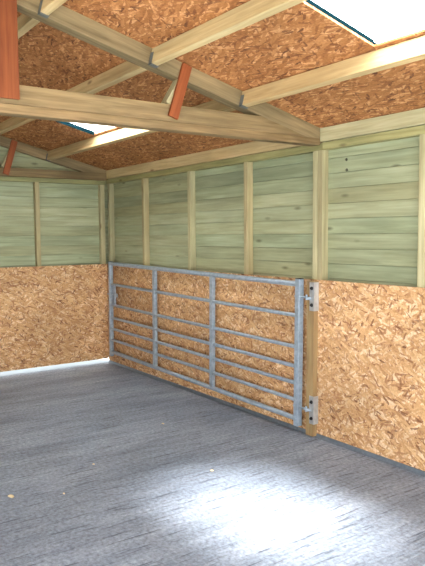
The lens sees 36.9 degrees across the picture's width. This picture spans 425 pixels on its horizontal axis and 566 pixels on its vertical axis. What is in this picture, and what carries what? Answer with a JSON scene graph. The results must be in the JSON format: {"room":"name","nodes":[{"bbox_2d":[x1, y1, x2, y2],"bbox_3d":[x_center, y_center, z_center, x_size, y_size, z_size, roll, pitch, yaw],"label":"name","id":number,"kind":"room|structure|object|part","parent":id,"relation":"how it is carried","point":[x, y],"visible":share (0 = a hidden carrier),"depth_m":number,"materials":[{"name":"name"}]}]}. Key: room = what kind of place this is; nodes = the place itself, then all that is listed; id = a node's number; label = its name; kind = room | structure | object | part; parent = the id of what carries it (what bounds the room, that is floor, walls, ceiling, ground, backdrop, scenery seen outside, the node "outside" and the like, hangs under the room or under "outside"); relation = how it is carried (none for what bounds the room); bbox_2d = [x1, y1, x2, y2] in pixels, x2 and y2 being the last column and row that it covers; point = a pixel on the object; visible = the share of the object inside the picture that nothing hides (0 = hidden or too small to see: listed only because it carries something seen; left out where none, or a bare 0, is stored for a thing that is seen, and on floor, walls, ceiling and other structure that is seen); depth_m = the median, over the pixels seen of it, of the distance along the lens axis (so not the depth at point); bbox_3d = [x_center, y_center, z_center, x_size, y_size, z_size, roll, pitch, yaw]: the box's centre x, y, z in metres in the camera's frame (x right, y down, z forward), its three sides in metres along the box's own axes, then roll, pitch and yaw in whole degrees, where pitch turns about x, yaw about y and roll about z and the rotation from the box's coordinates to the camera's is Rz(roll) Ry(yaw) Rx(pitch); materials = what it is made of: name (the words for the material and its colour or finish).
{"room":"farm building","nodes":[
{"label":"farm building","id":0,"kind":"room"},
{"bbox_2d":[0,146,108,347],"bbox_3d":[-3.231,-0.399,6.543,4.800,2.870,0.027,-3,5,-35],"label":"wall","id":1,"kind":"structure","parent":0,"point":[69,213],"depth_m":7.44,"materials":[{"name":"green wood"}]},
{"bbox_2d":[33,182,40,265],"bbox_3d":[-2.011,-0.102,7.367,0.050,2.105,0.063,-3,5,-35],"label":"stud","id":2,"kind":"object","parent":1,"relation":"attached to","point":[35,184],"visible":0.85,"depth_m":7.30,"materials":[{"name":"beige wood"}]},
{"bbox_2d":[0,264,108,371],"bbox_3d":[-3.177,0.463,6.540,4.599,1.168,0.011,-3,5,-35],"label":"board panel","id":3,"kind":"object","parent":2,"relation":"attached to","point":[50,315],"visible":1,"depth_m":7.44,"materials":[{"name":"brown wood"}]},
{"bbox_2d":[0,176,105,184],"bbox_3d":[-3.206,-1.104,6.456,4.610,0.050,0.063,-3,5,-35],"label":"rail","id":4,"kind":"object","parent":1,"relation":"attached to","point":[2,178],"visible":1,"depth_m":7.36,"materials":[{"name":"wood"}]},
{"bbox_2d":[98,185,105,263],"bbox_3d":[-1.347,-0.142,7.830,0.055,2.105,0.063,-3,5,-35],"label":"stud","id":5,"kind":"object","parent":1,"relation":"attached to","point":[101,201],"visible":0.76,"depth_m":7.76,"materials":[{"name":"beige wood"}]},
{"bbox_2d":[0,362,424,565],"bbox_3d":[-0.815,1.422,3.058,4.990,0.150,8.540,-3,5,-35],"label":"floor","id":6,"kind":"structure","parent":0,"point":[275,494],"depth_m":3.98,"materials":[{"name":"concrete"}]},
{"bbox_2d":[108,360,424,476],"bbox_3d":[0.832,1.178,4.914,0.066,0.029,7.310,-3,5,-35],"label":"base rail","id":7,"kind":"object","parent":6,"relation":"on","point":[302,430],"visible":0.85,"depth_m":5.20,"materials":[{"name":"grey metal"}]},
{"bbox_2d":[107,264,313,428],"bbox_3d":[-0.253,0.462,6.385,0.011,1.188,3.598,-3,5,-35],"label":"board panel","id":8,"kind":"object","parent":7,"relation":"on","point":[278,327],"visible":0.74,"depth_m":5.91,"materials":[{"name":"brown wood"}]},
{"bbox_2d":[314,280,424,470],"bbox_3d":[1.849,0.673,3.394,0.011,1.188,3.718,-3,5,-35],"label":"board panel","id":9,"kind":"object","parent":7,"relation":"on","point":[371,361],"visible":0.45,"depth_m":4.43,"materials":[{"name":"brown wood"}]},
{"bbox_2d":[305,280,318,436],"bbox_3d":[0.754,0.584,4.861,0.098,1.201,0.117,-3,6,-35],"label":"post","id":10,"kind":"object","parent":6,"relation":"on","point":[312,316],"depth_m":4.87,"materials":[{"name":"brown wood"}]},
{"bbox_2d":[107,261,310,426],"bbox_3d":[-0.263,0.424,6.269,0.059,1.160,3.494,-3,6,-35],"label":"gate","id":11,"kind":"object","parent":10,"relation":"attached to","point":[299,296],"visible":1,"depth_m":5.86,"materials":[{"name":"metal"}]},
{"bbox_3d":[-0.273,0.946,6.336,0.041,0.041,3.269,-3,6,-35],"label":"rail","id":12,"kind":"part","parent":11,"relation":"part of","materials":[{"name":"metal"}]},
{"bbox_3d":[-0.273,0.798,6.323,0.031,0.031,3.269,-3,6,-35],"label":"rail","id":13,"kind":"part","parent":11,"relation":"part of","materials":[{"name":"metal"}]},
{"bbox_3d":[-0.273,0.666,6.312,0.031,0.031,3.269,-3,6,-35],"label":"rail","id":14,"kind":"part","parent":11,"relation":"part of","materials":[{"name":"metal"}]},
{"bbox_3d":[-0.272,0.533,6.300,0.031,0.031,3.269,-3,6,-35],"label":"rail","id":15,"kind":"part","parent":11,"relation":"part of","materials":[{"name":"metal"}]},
{"bbox_3d":[-0.272,0.380,6.286,0.031,0.031,3.269,-3,6,-35],"label":"rail","id":16,"kind":"part","parent":11,"relation":"part of","materials":[{"name":"metal"}]},
{"bbox_3d":[-0.272,0.134,6.264,0.031,0.031,3.269,-3,6,-35],"label":"rail","id":17,"kind":"part","parent":11,"relation":"part of","materials":[{"name":"metal"}]},
{"bbox_3d":[-0.272,-0.111,6.243,0.043,0.043,3.269,-3,6,-35],"label":"rail","id":18,"kind":"part","parent":11,"relation":"part of","materials":[{"name":"metal"}]},
{"bbox_3d":[0.760,0.976,4.886,0.100,0.217,0.038,0,4,10],"label":"hinge bracket","id":19,"kind":"part","parent":10,"relation":"part of","materials":[{"name":"silver metal"}]},
{"bbox_3d":[0.753,0.104,4.820,0.100,0.218,0.038,0,4,10],"label":"hinge bracket","id":20,"kind":"part","parent":10,"relation":"part of","materials":[{"name":"silver metal"}]},
{"bbox_3d":[0.778,0.975,4.899,0.050,0.217,0.048,-3,5,-35],"label":"plate","id":21,"kind":"part","parent":10,"relation":"part of","materials":[{"name":"metal"}]},
{"bbox_2d":[0,0,424,169],"bbox_3d":[-1.088,-1.317,3.395,4.920,0.641,7.620,-3,5,-35],"label":"ceiling","id":22,"kind":"structure","parent":0,"point":[303,37],"depth_m":3.96,"materials":[{"name":"brown wood"}]},
{"bbox_2d":[0,135,107,180],"bbox_3d":[-3.172,-1.470,6.367,4.724,0.692,0.078,-3,5,-35],"label":"roof truss","id":23,"kind":"object","parent":22,"relation":"attached to","point":[84,171],"visible":0.9,"depth_m":7.23,"materials":[{"name":"brown wood"}]},
{"bbox_2d":[17,14,39,38],"bbox_3d":[-1.991,-1.617,5.007,0.074,0.116,3.524,-3,5,-35],"label":"purlin","id":24,"kind":"object","parent":23,"relation":"attached to","point":[25,23],"visible":0.45,"depth_m":3.70,"materials":[{"name":"beige wood"}]},
{"bbox_2d":[0,61,146,134],"bbox_3d":[-1.429,-1.480,5.412,0.074,0.116,3.524,-3,5,-35],"label":"purlin","id":25,"kind":"object","parent":23,"relation":"attached to","point":[126,70],"visible":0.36,"depth_m":4.47,"materials":[{"name":"beige wood"}]},
{"bbox_2d":[45,100,234,161],"bbox_3d":[-0.860,-1.342,5.821,0.074,0.116,3.524,-3,5,-35],"label":"purlin","id":26,"kind":"object","parent":23,"relation":"attached to","point":[119,135],"visible":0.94,"depth_m":5.98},
{"bbox_2d":[56,121,112,134],"bbox_3d":[-1.029,-1.492,5.548,0.755,0.213,1.350,-3,5,-35],"label":"window","id":27,"kind":"structure","parent":22,"relation":"in","point":[87,128],"depth_m":6.06,"materials":[{"name":"glass"}]},
{"bbox_3d":[-0.986,-1.458,5.581,0.410,0.140,1.150,-3,5,-35],"label":"frame","id":28,"kind":"part","parent":27,"relation":"part of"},
{"bbox_3d":[-1.029,-1.498,5.548,0.755,0.201,1.350,-3,5,-35],"label":"pane","id":29,"kind":"part","parent":27,"relation":"part of","materials":[{"name":"glass"}]},
{"bbox_2d":[0,0,322,146],"bbox_3d":[-1.104,-1.260,3.424,4.724,0.697,0.115,-3,5,-35],"label":"roof truss","id":30,"kind":"object","parent":22,"relation":"attached to","point":[263,122],"visible":0.93,"depth_m":3.83,"materials":[{"name":"beige wood"}]},
{"bbox_2d":[37,0,66,18],"bbox_3d":[0.098,-1.407,2.033,0.074,0.116,3.564,-3,5,-35],"label":"purlin","id":31,"kind":"object","parent":30,"relation":"attached to","point":[46,7],"visible":1,"depth_m":3.40,"materials":[{"name":"beige wood"}]},
{"bbox_2d":[148,0,305,67],"bbox_3d":[0.660,-1.271,2.438,0.074,0.116,3.564,-3,5,-35],"label":"purlin","id":32,"kind":"object","parent":30,"relation":"attached to","point":[250,12],"visible":1,"depth_m":3.30,"materials":[{"name":"beige wood"}]},
{"bbox_2d":[239,35,424,108],"bbox_3d":[1.229,-1.132,2.848,0.074,0.116,3.564,-3,5,-35],"label":"purlin","id":33,"kind":"object","parent":30,"relation":"attached to","point":[412,50],"visible":1,"depth_m":3.55,"materials":[{"name":"beige wood"}]},
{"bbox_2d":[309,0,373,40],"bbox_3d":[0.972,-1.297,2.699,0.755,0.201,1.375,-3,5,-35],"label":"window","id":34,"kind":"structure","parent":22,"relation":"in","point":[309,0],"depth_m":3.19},
{"bbox_2d":[114,125,421,286],"bbox_3d":[0.850,0.015,4.912,0.027,2.310,7.420,-3,5,-35],"label":"wall","id":35,"kind":"structure","parent":0,"point":[373,204],"depth_m":5.15,"materials":[{"name":"green wood"}]},
{"bbox_2d":[107,184,114,261],"bbox_3d":[-1.226,-0.135,7.795,0.063,2.135,0.050,-3,5,-35],"label":"stud","id":36,"kind":"object","parent":35,"relation":"attached to","point":[111,223],"visible":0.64,"depth_m":7.73,"materials":[{"name":"wood"}]},
{"bbox_2d":[142,178,149,265],"bbox_3d":[-0.735,-0.086,7.096,0.063,2.135,0.050,-3,5,-35],"label":"stud","id":37,"kind":"object","parent":35,"relation":"attached to","point":[145,181],"visible":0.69,"depth_m":7.03,"materials":[{"name":"beige wood"}]},
{"bbox_2d":[187,171,195,270],"bbox_3d":[-0.201,-0.033,6.336,0.063,2.135,0.050,-3,5,-35],"label":"stud","id":38,"kind":"object","parent":35,"relation":"attached to","point":[190,174],"visible":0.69,"depth_m":6.27,"materials":[{"name":"beige wood"}]},
{"bbox_2d":[106,143,321,183],"bbox_3d":[-0.214,-1.125,6.260,0.063,0.055,3.665,-3,5,-35],"label":"rail","id":39,"kind":"object","parent":35,"relation":"attached to","point":[301,150],"visible":0.8,"depth_m":5.75,"materials":[{"name":"wood"}]},
{"bbox_2d":[106,141,300,178],"bbox_3d":[-0.254,-1.205,6.254,0.045,0.100,3.510,-3,5,-35],"label":"plate","id":40,"kind":"object","parent":39,"relation":"on","point":[255,147],"visible":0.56,"depth_m":6.01,"materials":[{"name":"beige wood"}]},
{"bbox_2d":[244,162,252,274],"bbox_3d":[0.318,0.019,5.597,0.063,2.135,0.050,-3,5,-35],"label":"stud","id":41,"kind":"object","parent":35,"relation":"attached to","point":[248,166],"visible":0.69,"depth_m":5.53,"materials":[{"name":"beige wood"}]},
{"bbox_2d":[313,151,317,279],"bbox_3d":[0.809,0.069,4.899,0.063,2.135,0.050,-3,5,-35],"label":"stud","id":42,"kind":"object","parent":35,"relation":"attached to","point":[315,153],"visible":0.34,"depth_m":4.83,"materials":[{"name":"beige wood"}]},
{"bbox_2d":[317,150,327,279],"bbox_3d":[0.839,0.072,4.856,0.063,2.135,0.050,-3,5,-35],"label":"stud","id":43,"kind":"object","parent":35,"relation":"attached to","point":[322,259],"visible":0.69,"depth_m":4.79,"materials":[{"name":"beige wood"}]},
{"bbox_2d":[322,125,424,149],"bbox_3d":[1.889,-0.914,3.267,0.063,0.055,3.648,-3,5,-35],"label":"rail","id":44,"kind":"object","parent":35,"relation":"attached to","point":[416,131],"visible":1,"depth_m":4.33,"materials":[{"name":"beige wood"}]},
{"bbox_2d":[320,108,424,141],"bbox_3d":[1.862,-0.993,3.243,0.045,0.100,3.648,-3,5,-35],"label":"plate","id":45,"kind":"object","parent":44,"relation":"on","point":[412,118],"visible":1,"depth_m":4.30,"materials":[{"name":"beige wood"}]},
{"bbox_2d":[417,134,424,287],"bbox_3d":[1.360,0.124,4.114,0.063,2.135,0.050,-3,5,-35],"label":"stud","id":46,"kind":"object","parent":35,"relation":"attached to","point":[421,205],"visible":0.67,"depth_m":4.05,"materials":[{"name":"beige wood"}]},
{"label":"outside","id":47,"kind":"structure","parent":0,"visible":0},
{"bbox_2d":[0,358,108,375],"bbox_3d":[-1.284,1.163,7.913,60.000,0.338,60.000,-3,5,-35],"label":"ground","id":48,"kind":"structure","parent":47,"point":[43,368],"depth_m":7.67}
]}

